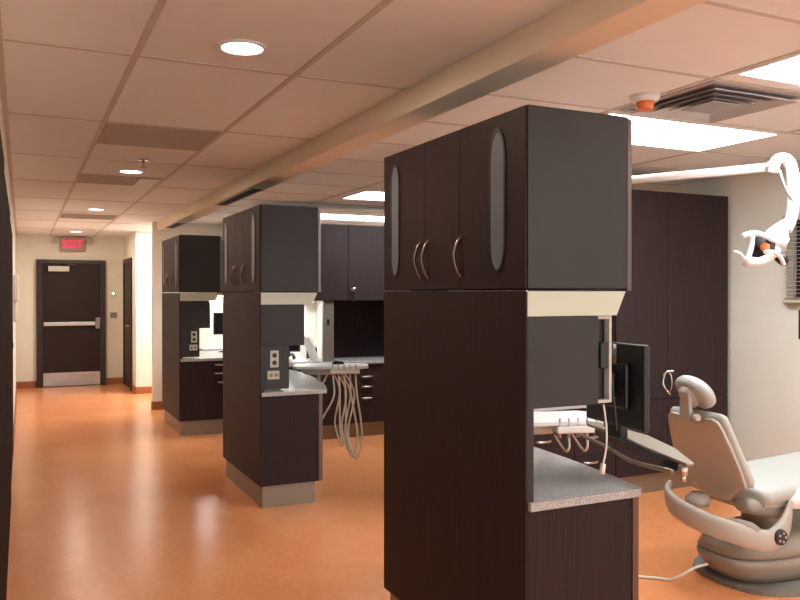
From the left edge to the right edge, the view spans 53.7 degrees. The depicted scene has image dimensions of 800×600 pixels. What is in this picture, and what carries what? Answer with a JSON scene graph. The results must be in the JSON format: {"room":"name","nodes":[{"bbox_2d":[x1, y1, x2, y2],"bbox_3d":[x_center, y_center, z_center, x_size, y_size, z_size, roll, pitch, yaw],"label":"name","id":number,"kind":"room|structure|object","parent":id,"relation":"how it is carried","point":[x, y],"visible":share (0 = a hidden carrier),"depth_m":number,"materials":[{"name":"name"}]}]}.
{"room":"dental clinic","nodes":[
{"label":"dental clinic","id":0,"kind":"room"},
{"bbox_2d":[0,92,15,422],"bbox_3d":[-2.541,0.244,4.994,0.100,2.434,16.600,0,0,-26],"label":"wall","id":1,"kind":"structure","parent":0,"point":[6,169],"depth_m":8.28,"materials":[{"name":"beige paint"}]},
{"bbox_2d":[13,382,16,452],"bbox_3d":[-4.822,1.370,9.891,0.010,0.105,5.788,0,0,-26],"label":"baseboard","id":2,"kind":"structure","parent":1,"relation":"attached to","point":[16,382],"depth_m":8.91,"materials":[{"name":"orange wood"}]},
{"bbox_2d":[13,274,18,321],"bbox_3d":[-4.427,-0.021,9.106,0.055,0.540,0.450,0,0,-26],"label":"dispenser","id":3,"kind":"object","parent":1,"relation":"attached to","point":[15,276],"visible":0.99,"depth_m":8.91,"materials":[{"name":"white plastic"}]},
{"bbox_2d":[16,235,123,386],"bbox_3d":[-5.372,0.182,12.897,1.825,2.434,0.100,0,0,-26],"label":"wall","id":4,"kind":"structure","parent":0,"point":[29,248],"depth_m":12.75,"materials":[{"name":"beige paint"}]},
{"bbox_2d":[17,381,35,388],"bbox_3d":[-5.948,1.349,12.568,0.293,0.105,0.012,0,0,-26],"label":"baseboard","id":5,"kind":"structure","parent":4,"relation":"attached to","point":[27,384],"depth_m":12.57,"materials":[{"name":"orange wood"}]},
{"bbox_2d":[36,259,105,387],"bbox_3d":[-5.317,0.375,12.786,1.040,2.050,0.149,0,0,-26],"label":"door","id":6,"kind":"structure","parent":4,"relation":"in","point":[70,294],"depth_m":12.80,"materials":[{"name":"wood"}]},
{"bbox_2d":[52,237,93,251],"bbox_3d":[-5.299,-0.905,12.794,0.623,0.230,0.131,0,0,-26],"label":"exit sign","id":7,"kind":"object","parent":4,"relation":"attached to","point":[67,243],"visible":1,"depth_m":12.77,"materials":[{"name":"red plastic"}]},
{"bbox_2d":[52,237,60,243],"bbox_3d":[-5.512,-0.954,12.669,0.132,0.110,0.090,0,0,-26],"label":"lamp","id":8,"kind":"object","parent":7,"relation":"attached to","point":[54,240],"depth_m":12.63,"materials":[{"name":"beige plastic"}]},
{"bbox_2d":[85,238,93,244],"bbox_3d":[-5.069,-0.956,12.882,0.132,0.110,0.090,0,0,-26],"label":"lamp","id":9,"kind":"object","parent":7,"relation":"attached to","point":[90,241],"depth_m":12.87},
{"bbox_2d":[110,312,116,317],"bbox_3d":[-4.762,0.253,13.124,0.110,0.090,0.018,0,0,-26],"label":"light switch","id":10,"kind":"object","parent":4,"relation":"attached to","point":[113,314],"visible":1,"depth_m":13.12,"materials":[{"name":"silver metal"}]},
{"bbox_2d":[106,377,122,383],"bbox_3d":[-4.746,1.345,13.143,0.292,0.105,0.012,0,0,-26],"label":"baseboard","id":11,"kind":"structure","parent":4,"relation":"attached to","point":[119,380],"depth_m":13.14,"materials":[{"name":"orange wood"}]},
{"bbox_2d":[124,231,142,386],"bbox_3d":[-4.239,0.185,12.530,0.100,2.434,1.540,0,0,-26],"label":"wall","id":12,"kind":"structure","parent":0,"point":[133,243],"depth_m":11.85,"materials":[{"name":"beige paint"}]},
{"bbox_2d":[123,258,132,390],"bbox_3d":[-4.378,0.371,12.653,0.085,2.060,1.040,0,0,-26],"label":"door","id":13,"kind":"structure","parent":12,"relation":"in","point":[127,263],"depth_m":12.68,"materials":[{"name":"wood"}]},
{"bbox_2d":[143,232,151,386],"bbox_3d":[-2.278,0.184,12.671,3.560,2.434,0.100,0,0,-26],"label":"wall","id":14,"kind":"structure","parent":0,"point":[147,242],"depth_m":11.88,"materials":[{"name":"beige paint"}]},
{"bbox_2d":[136,386,151,393],"bbox_3d":[-3.340,1.353,12.109,1.370,0.105,0.012,0,0,-26],"label":"baseboard","id":15,"kind":"structure","parent":14,"relation":"attached to","point":[139,390],"depth_m":11.86,"materials":[{"name":"orange wood"}]},
{"bbox_2d":[151,222,316,409],"bbox_3d":[-1.565,0.197,11.044,3.680,2.434,0.132,0,0,-26],"label":"wall","id":16,"kind":"structure","parent":0,"point":[206,336],"depth_m":10.26,"materials":[{"name":"beige paint"}]},
{"bbox_2d":[165,223,185,227],"bbox_3d":[-2.694,-0.892,9.458,0.120,0.006,0.800,0,0,-26],"label":"air vent","id":17,"kind":"object","parent":16,"relation":"attached to","point":[175,225],"visible":1,"depth_m":9.43,"materials":[{"name":"brown metal"}]},
{"bbox_2d":[217,240,253,293],"bbox_3d":[-1.179,-0.435,10.964,2.650,0.700,0.360,0,0,-26],"label":"upper cabinet","id":18,"kind":"object","parent":16,"relation":"attached to","point":[222,240],"visible":0.09,"depth_m":10.25,"materials":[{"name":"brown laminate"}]},
{"bbox_2d":[215,188,265,205],"bbox_3d":[-1.376,-0.870,6.708,0.120,0.006,1.300,0,0,-26],"label":"air vent","id":19,"kind":"object","parent":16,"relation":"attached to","point":[239,196],"visible":1,"depth_m":6.62,"materials":[{"name":"black metal"}]},
{"bbox_2d":[157,0,707,230],"bbox_3d":[-0.229,-0.911,4.308,0.155,0.114,13.180,0,0,-26],"label":"ceiling beam","id":20,"kind":"structure","parent":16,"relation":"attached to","point":[575,28],"depth_m":3.12,"materials":[{"name":"paint"}]},
{"bbox_2d":[0,0,799,237],"bbox_3d":[0.181,-1.031,6.344,6.185,0.105,16.700,0,0,-26],"label":"ceiling","id":21,"kind":"structure","parent":0,"point":[69,69],"depth_m":3.52,"materials":[{"name":"tile"}]},
{"bbox_2d":[60,213,117,219],"bbox_3d":[-3.759,-1.005,9.530,0.620,0.008,0.550,0,0,-26],"label":"ceiling vent","id":22,"kind":"object","parent":21,"relation":"in","point":[63,215],"visible":1,"depth_m":9.47,"materials":[{"name":"metal"}]},
{"bbox_2d":[87,208,104,210],"bbox_3d":[-3.346,-0.998,8.692,0.184,0.009,0.184,0,0,-26],"label":"recessed light","id":23,"kind":"object","parent":21,"relation":"in","point":[95,209],"visible":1,"depth_m":8.71,"materials":[{"name":"white plastic"}]},
{"bbox_2d":[77,173,163,186],"bbox_3d":[-2.300,-0.982,6.486,0.620,0.008,0.500,0,0,-26],"label":"ceiling vent","id":24,"kind":"object","parent":21,"relation":"in","point":[84,178],"visible":0.85,"depth_m":6.41,"materials":[{"name":"brown metal"}]},
{"bbox_2d":[80,175,159,184],"bbox_3d":[-2.303,-0.981,6.491,0.582,0.005,0.452,0,0,-26],"label":"grille","id":25,"kind":"object","parent":24,"relation":"attached to","point":[96,179],"depth_m":6.41,"materials":[{"name":"brown metal"}]},
{"bbox_2d":[133,178,159,186],"bbox_3d":[-2.108,-0.976,6.567,0.160,0.005,0.440,0,0,-26],"label":"ceiling speaker","id":26,"kind":"object","parent":24,"relation":"attached to","point":[141,182],"visible":1,"depth_m":6.54,"materials":[{"name":"beige plastic"}]},
{"bbox_2d":[118,169,143,173],"bbox_3d":[-2.046,-0.977,6.003,0.184,0.009,0.184,0,0,-26],"label":"recessed light","id":27,"kind":"object","parent":21,"relation":"in","point":[128,171],"visible":1,"depth_m":6.01,"materials":[{"name":"white plastic"}]},
{"bbox_2d":[138,158,148,167],"bbox_3d":[-1.782,-0.947,5.482,0.069,0.060,0.069,0,0,-26],"label":"sprinkler head","id":28,"kind":"object","parent":21,"relation":"attached to","point":[140,159],"visible":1,"depth_m":5.47},
{"bbox_2d":[97,122,220,150],"bbox_3d":[-1.449,-0.968,4.709,0.620,0.008,0.640,0,0,-26],"label":"ceiling vent","id":29,"kind":"object","parent":21,"relation":"in","point":[112,133],"visible":1,"depth_m":4.66,"materials":[{"name":"brown metal"}]},
{"bbox_2d":[217,39,266,55],"bbox_3d":[-0.597,-0.954,2.986,0.184,0.009,0.184,0,0,-26],"label":"recessed light","id":30,"kind":"object","parent":21,"relation":"in","point":[238,47],"visible":1,"depth_m":2.98,"materials":[{"name":"white plastic"}]},
{"bbox_2d":[321,213,383,221],"bbox_3d":[-0.632,-1.005,9.586,1.280,0.012,0.640,0,0,-26],"label":"recessed light","id":31,"kind":"object","parent":21,"relation":"in","point":[330,216],"visible":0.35,"depth_m":9.61,"materials":[{"name":"white plastic"}]},
{"bbox_2d":[339,190,383,200],"bbox_3d":[0.127,-0.990,7.654,1.280,0.012,0.640,0,0,-26],"label":"recessed light","id":32,"kind":"object","parent":21,"relation":"in","point":[373,195],"visible":0.37,"depth_m":7.49,"materials":[{"name":"white plastic"}]},
{"bbox_2d":[346,191,383,199],"bbox_3d":[0.127,-0.992,7.654,1.230,0.006,0.590,0,0,-26],"label":"diffuser","id":33,"kind":"object","parent":32,"relation":"attached to","point":[362,195],"depth_m":7.46,"materials":[{"name":"white plastic"}]},
{"bbox_2d":[629,92,660,111],"bbox_3d":[1.157,-0.930,3.727,0.149,0.066,0.149,0,0,-26],"label":"smoke detector","id":34,"kind":"object","parent":21,"relation":"attached to","point":[644,101],"visible":1,"depth_m":3.69,"materials":[{"name":"white plastic"}]},
{"bbox_2d":[603,111,783,151],"bbox_3d":[1.509,-0.966,4.585,1.280,0.012,0.640,0,0,-26],"label":"recessed light","id":35,"kind":"object","parent":21,"relation":"in","point":[647,131],"visible":0.61,"depth_m":4.60,"materials":[{"name":"white plastic"}]},
{"bbox_2d":[619,80,799,123],"bbox_3d":[1.519,-0.950,3.847,0.620,0.030,0.620,0,0,-26],"label":"ceiling vent","id":36,"kind":"object","parent":21,"relation":"in","point":[712,101],"visible":0.98,"depth_m":3.79,"materials":[{"name":"metal"}]},
{"bbox_2d":[632,153,799,266],"bbox_3d":[1.250,-0.558,3.944,1.359,0.813,0.498,0,1,39],"label":"light","id":37,"kind":"object","parent":21,"relation":"attached to","point":[767,247],"visible":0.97,"depth_m":3.69,"materials":[{"name":"white plastic"}]},
{"bbox_2d":[730,52,799,86],"bbox_3d":[2.111,-0.956,3.327,1.280,0.012,0.640,0,0,-26],"label":"recessed light","id":38,"kind":"object","parent":21,"relation":"in","point":[785,70],"visible":1,"depth_m":3.30,"materials":[{"name":"white plastic"}]},
{"bbox_2d":[743,56,799,83],"bbox_3d":[2.111,-0.958,3.327,1.230,0.006,0.590,0,0,-26],"label":"diffuser","id":39,"kind":"object","parent":38,"relation":"attached to","point":[785,71],"depth_m":3.31,"materials":[{"name":"white plastic"}]},
{"bbox_2d":[6,384,799,599],"bbox_3d":[0.767,1.498,6.644,7.485,0.100,16.700,0,0,-26],"label":"floor","id":40,"kind":"structure","parent":0,"point":[109,501],"depth_m":5.13,"materials":[{"name":"orange laminate"}]},
{"bbox_2d":[0,131,6,599],"bbox_3d":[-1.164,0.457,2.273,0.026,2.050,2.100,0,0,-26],"label":"tall cabinet","id":41,"kind":"object","parent":40,"relation":"on","point":[2,209],"visible":1,"depth_m":2.80,"materials":[{"name":"brown laminate"}]},
{"bbox_2d":[4,173,11,595],"bbox_3d":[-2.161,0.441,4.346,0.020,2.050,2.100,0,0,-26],"label":"tall cabinet","id":42,"kind":"object","parent":40,"relation":"on","point":[8,364],"visible":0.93,"depth_m":4.19,"materials":[{"name":"brown laminate"}]},
{"bbox_2d":[10,221,13,478],"bbox_3d":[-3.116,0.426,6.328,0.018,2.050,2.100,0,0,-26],"label":"tall cabinet","id":43,"kind":"object","parent":40,"relation":"on","point":[11,234],"visible":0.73,"depth_m":6.37,"materials":[{"name":"brown laminate"}]},
{"bbox_2d":[162,235,222,435],"bbox_3d":[-2.199,0.370,8.936,0.847,2.121,1.175,0,0,-26],"label":"tall cabinet","id":44,"kind":"object","parent":40,"relation":"on","point":[192,392],"visible":0.84,"depth_m":8.40,"materials":[{"name":"brown laminate"}]},
{"bbox_2d":[189,345,196,350],"bbox_3d":[-2.185,0.503,8.348,0.085,0.060,0.011,0,0,-26],"label":"power outlet","id":45,"kind":"object","parent":44,"relation":"attached to","point":[191,347],"visible":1,"depth_m":8.34,"materials":[{"name":"beige plastic"}]},
{"bbox_2d":[191,331,196,342],"bbox_3d":[-2.178,0.391,8.350,0.062,0.118,0.011,0,0,-26],"label":"power outlet","id":46,"kind":"object","parent":44,"relation":"attached to","point":[193,333],"visible":1,"depth_m":8.35,"materials":[{"name":"beige plastic"}]},
{"bbox_2d":[180,350,222,361],"bbox_3d":[-2.120,0.630,9.000,0.951,0.028,1.152,0,0,-26],"label":"countertop","id":47,"kind":"structure","parent":44,"relation":"on","point":[215,355],"depth_m":8.52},
{"bbox_2d":[213,312,222,351],"bbox_3d":[-2.089,0.380,9.374,0.273,0.466,0.130,0,0,-26],"label":"computer monitor","id":48,"kind":"object","parent":47,"relation":"on","point":[217,317],"visible":0.46,"depth_m":9.29,"materials":[{"name":"black plastic"}]},
{"bbox_2d":[223,204,322,508],"bbox_3d":[-1.021,0.392,6.075,0.500,2.121,1.128,0,0,-26],"label":"tall cabinet","id":49,"kind":"object","parent":40,"relation":"on","point":[273,445],"visible":1,"depth_m":5.61,"materials":[{"name":"brown laminate"}]},
{"bbox_2d":[267,371,278,379],"bbox_3d":[-0.885,0.525,5.519,0.085,0.060,0.011,0,0,-26],"label":"power outlet","id":50,"kind":"object","parent":49,"relation":"attached to","point":[270,374],"visible":1,"depth_m":5.51,"materials":[{"name":"beige plastic"}]},
{"bbox_2d":[270,350,278,367],"bbox_3d":[-0.878,0.413,5.521,0.062,0.118,0.011,0,0,-26],"label":"power outlet","id":51,"kind":"object","parent":49,"relation":"attached to","point":[274,355],"visible":1,"depth_m":5.52,"materials":[{"name":"beige plastic"}]},
{"bbox_2d":[261,370,326,396],"bbox_3d":[-0.987,0.651,6.357,0.711,0.028,1.631,0,0,-26],"label":"countertop","id":52,"kind":"structure","parent":49,"relation":"on","point":[300,383],"depth_m":5.79,"materials":[{"name":"grey stone"}]},
{"bbox_2d":[293,363,367,458],"bbox_3d":[-0.584,0.877,6.333,0.658,0.733,0.397,0,0,-4],"label":"tray","id":53,"kind":"object","parent":49,"relation":"attached to","point":[318,369],"visible":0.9,"depth_m":6.23,"materials":[{"name":"white plastic"}]},
{"bbox_2d":[301,369,331,374],"bbox_3d":[-0.627,0.571,6.377,0.340,0.049,0.200,0,0,-5],"label":"tray","id":54,"kind":"object","parent":53,"relation":"on","point":[305,371],"depth_m":6.29,"materials":[{"name":"beige plastic"}]},
{"bbox_2d":[293,363,367,368],"bbox_3d":[-0.557,0.534,6.376,0.600,0.022,0.310,0,0,-4],"label":"tray","id":55,"kind":"object","parent":53,"relation":"on","point":[299,365],"depth_m":6.25,"materials":[{"name":"white plastic"}]},
{"bbox_2d":[332,360,343,363],"bbox_3d":[-0.504,0.506,6.449,0.104,0.033,0.064,0,0,-26],"label":"computer mouse","id":56,"kind":"object","parent":53,"relation":"on","point":[334,361],"visible":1,"depth_m":6.43,"materials":[{"name":"black plastic"}]},
{"bbox_2d":[289,363,383,439],"bbox_3d":[-0.647,1.049,8.412,1.695,0.770,0.584,0,0,-26],"label":"base cabinet","id":57,"kind":"object","parent":40,"relation":"on","point":[370,381],"visible":0.3,"depth_m":8.25,"materials":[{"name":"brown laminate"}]},
{"bbox_2d":[289,356,383,366],"bbox_3d":[-0.652,0.649,8.411,1.708,0.030,0.575,0,0,-26],"label":"countertop","id":58,"kind":"structure","parent":57,"relation":"on","point":[364,359],"depth_m":8.42,"materials":[{"name":"grey stone"}]},
{"bbox_2d":[289,345,299,356],"bbox_3d":[-1.152,0.471,8.195,0.209,0.329,0.150,0,0,-26],"label":"computer monitor","id":59,"kind":"object","parent":58,"relation":"on","point":[294,348],"visible":0.17,"depth_m":8.17,"materials":[{"name":"black plastic"}]},
{"bbox_2d":[289,353,307,363],"bbox_3d":[-1.037,0.584,8.002,0.160,0.104,0.160,0,0,-26],"label":"telephone","id":60,"kind":"object","parent":58,"relation":"on","point":[300,359],"visible":0.93,"depth_m":7.96,"materials":[{"name":"white plastic"}]},
{"bbox_2d":[304,336,320,361],"bbox_3d":[-0.909,0.506,8.140,0.149,0.259,0.220,0,0,-26],"label":"stand","id":61,"kind":"object","parent":58,"relation":"on","point":[312,353],"visible":0.81,"depth_m":8.09,"materials":[{"name":"white plastic"}]},
{"bbox_2d":[290,300,383,361],"bbox_3d":[-0.659,0.320,8.431,1.695,0.627,0.528,0,0,-26],"label":"panelling","id":62,"kind":"object","parent":58,"relation":"on","point":[344,328],"visible":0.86,"depth_m":8.73,"materials":[{"name":"brown wood"}]},
{"bbox_2d":[290,304,305,358],"bbox_3d":[-1.274,0.320,8.413,0.570,0.627,0.030,0,0,-26],"label":"backsplash","id":63,"kind":"structure","parent":62,"relation":"attached to","point":[302,352],"depth_m":8.51,"materials":[{"name":"white"}]},
{"bbox_2d":[254,224,409,301],"bbox_3d":[-0.643,-0.383,8.393,1.695,0.795,0.600,0,0,-26],"label":"upper cabinet","id":64,"kind":"object","parent":62,"relation":"attached to","point":[352,256],"visible":0.49,"depth_m":8.18,"materials":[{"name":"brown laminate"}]},
{"bbox_2d":[334,300,383,357],"bbox_3d":[-0.451,0.317,8.807,0.995,0.627,0.030,0,0,-26],"label":"backsplash","id":65,"kind":"structure","parent":62,"relation":"attached to","point":[358,325],"depth_m":8.79,"materials":[{"name":"brown laminate"}]},
{"bbox_2d":[384,104,638,599],"bbox_3d":[0.372,0.415,3.192,0.521,2.121,1.128,0,0,-26],"label":"tall cabinet","id":66,"kind":"object","parent":40,"relation":"on","point":[526,197],"visible":1,"depth_m":2.77,"materials":[{"name":"brown laminate"}]},
{"bbox_2d":[534,411,603,452],"bbox_3d":[0.694,0.727,3.785,0.600,0.363,0.320,0,0,-11],"label":"tray","id":67,"kind":"object","parent":66,"relation":"attached to","point":[546,422],"visible":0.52,"depth_m":3.67,"materials":[{"name":"white plastic"}]},
{"bbox_2d":[534,426,553,434],"bbox_3d":[0.623,0.606,3.781,0.340,0.049,0.200,0,0,-9],"label":"tray","id":68,"kind":"object","parent":67,"relation":"on","point":[546,429],"depth_m":3.71,"materials":[{"name":"beige plastic"}]},
{"bbox_2d":[534,411,603,426],"bbox_3d":[0.693,0.570,3.788,0.600,0.022,0.310,0,0,-11],"label":"tray","id":69,"kind":"object","parent":67,"relation":"on","point":[546,418],"depth_m":3.69,"materials":[{"name":"white plastic"}]},
{"bbox_2d":[528,447,641,511],"bbox_3d":[0.439,0.675,3.224,0.576,0.028,1.152,0,0,-26],"label":"countertop","id":70,"kind":"structure","parent":66,"relation":"on","point":[559,481],"depth_m":2.83,"materials":[{"name":"grey stone"}]},
{"bbox_2d":[599,404,607,473],"bbox_3d":[0.686,0.468,2.657,0.021,0.220,0.118,0,0,20],"label":"hanging cord","id":71,"kind":"object","parent":66,"relation":"hanging from","point":[602,465],"visible":1,"depth_m":2.64,"materials":[{"name":"white plastic"}]},
{"bbox_2d":[586,315,649,432],"bbox_3d":[0.819,0.272,2.989,0.239,0.440,0.559,0,0,15],"label":"computer monitor","id":72,"kind":"object","parent":66,"relation":"attached to","point":[623,368],"visible":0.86,"depth_m":2.95,"materials":[{"name":"black plastic"}]},
{"bbox_2d":[577,421,693,481],"bbox_3d":[0.919,0.516,3.114,0.196,0.200,0.893,0,0,-7],"label":"keyboard tray","id":73,"kind":"object","parent":72,"relation":"attached to","point":[665,455],"visible":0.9,"depth_m":2.99,"materials":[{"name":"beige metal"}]},
{"bbox_2d":[534,408,614,475],"bbox_3d":[0.828,1.111,5.681,1.395,0.690,0.584,0,0,-26],"label":"base cabinet","id":74,"kind":"object","parent":40,"relation":"on","point":[594,455],"visible":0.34,"depth_m":5.61,"materials":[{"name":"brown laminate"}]},
{"bbox_2d":[534,405,585,411],"bbox_3d":[0.823,0.751,5.681,1.408,0.030,0.575,0,0,-26],"label":"countertop","id":75,"kind":"structure","parent":74,"relation":"on","point":[580,406],"depth_m":5.50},
{"bbox_3d":[0.816,0.381,5.701,1.395,0.707,0.528,0,0,-26],"label":"panelling","id":76,"kind":"object","parent":75,"relation":"on","visible":0},
{"bbox_2d":[410,289,614,291],"bbox_3d":[0.831,-0.362,5.663,1.395,0.795,0.600,0,0,-26],"label":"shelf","id":77,"kind":"object","parent":76,"relation":"attached to","point":[601,289],"visible":0.02,"depth_m":5.42,"materials":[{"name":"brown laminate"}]},
{"bbox_2d":[612,189,727,492],"bbox_3d":[1.972,0.317,6.220,1.130,2.270,0.591,0,0,-26],"label":"tall cabinet","id":78,"kind":"object","parent":40,"relation":"on","point":[676,303],"visible":0.61,"depth_m":5.99,"materials":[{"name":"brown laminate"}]},
{"bbox_2d":[639,563,707,580],"bbox_3d":[1.389,1.414,4.114,0.415,0.106,0.063,0,0,14],"label":"power cable","id":79,"kind":"object","parent":40,"relation":"on","point":[704,564],"visible":0.9,"depth_m":4.09,"materials":[{"name":"white plastic"}]},
{"bbox_2d":[662,370,799,597],"bbox_3d":[2.251,0.913,4.379,1.868,1.105,0.682,0,0,-26],"label":"dental chair","id":80,"kind":"object","parent":40,"relation":"on","point":[757,551],"visible":0.99,"depth_m":3.98,"materials":[{"name":"leather"}]},
{"bbox_2d":[675,375,715,408],"bbox_3d":[1.500,0.466,4.011,0.143,0.165,0.256,0,0,-26],"label":"cushion","id":81,"kind":"object","parent":80,"relation":"on","point":[693,392],"depth_m":3.95,"materials":[{"name":"beige leather"}]},
{"bbox_2d":[670,406,754,487],"bbox_3d":[1.582,0.746,4.057,0.197,0.371,0.456,0,0,-26],"label":"cushion","id":82,"kind":"object","parent":80,"relation":"on","point":[711,443],"depth_m":3.97,"materials":[{"name":"beige leather"}]},
{"bbox_2d":[691,452,799,505],"bbox_3d":[2.076,0.962,4.295,0.855,0.155,0.519,0,0,-26],"label":"seat cushion","id":83,"kind":"object","parent":80,"relation":"on","point":[776,478],"depth_m":4.04,"materials":[{"name":"beige leather"}]},
{"bbox_2d":[798,310,799,338],"bbox_3d":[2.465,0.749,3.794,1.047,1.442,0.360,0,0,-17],"label":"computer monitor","id":84,"kind":"object","parent":40,"relation":"on","point":[799,310],"visible":1,"depth_m":3.79,"materials":[{"name":"black plastic"}]},
{"bbox_3d":[-1.261,1.030,10.857,2.900,0.770,0.497,0,0,-26],"label":"base cabinet","id":85,"kind":"object","parent":40,"relation":"on","visible":0},
{"bbox_2d":[199,343,316,350],"bbox_3d":[-1.258,0.630,10.846,2.940,0.030,0.520,0,0,-26],"label":"countertop","id":86,"kind":"structure","parent":85,"relation":"on","point":[207,348],"depth_m":10.26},
{"bbox_2d":[648,165,799,460],"bbox_3d":[2.899,0.237,5.871,0.100,2.434,13.280,0,0,-26],"label":"wall","id":87,"kind":"structure","parent":0,"point":[763,398],"depth_m":6.05,"materials":[{"name":"beige paint"}]},
{"bbox_2d":[784,220,799,304],"bbox_3d":[3.175,-0.290,5.117,0.050,0.660,1.530,0,0,-26],"label":"window","id":88,"kind":"structure","parent":87,"relation":"in","point":[792,272],"depth_m":5.75,"materials":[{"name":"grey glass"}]},
{"bbox_2d":[782,213,799,302],"bbox_3d":[3.133,-0.295,5.106,0.045,0.640,1.505,0,0,-26],"label":"window blind","id":89,"kind":"object","parent":88,"relation":"attached to","point":[783,216],"visible":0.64,"depth_m":5.70,"materials":[{"name":"grey plastic"}]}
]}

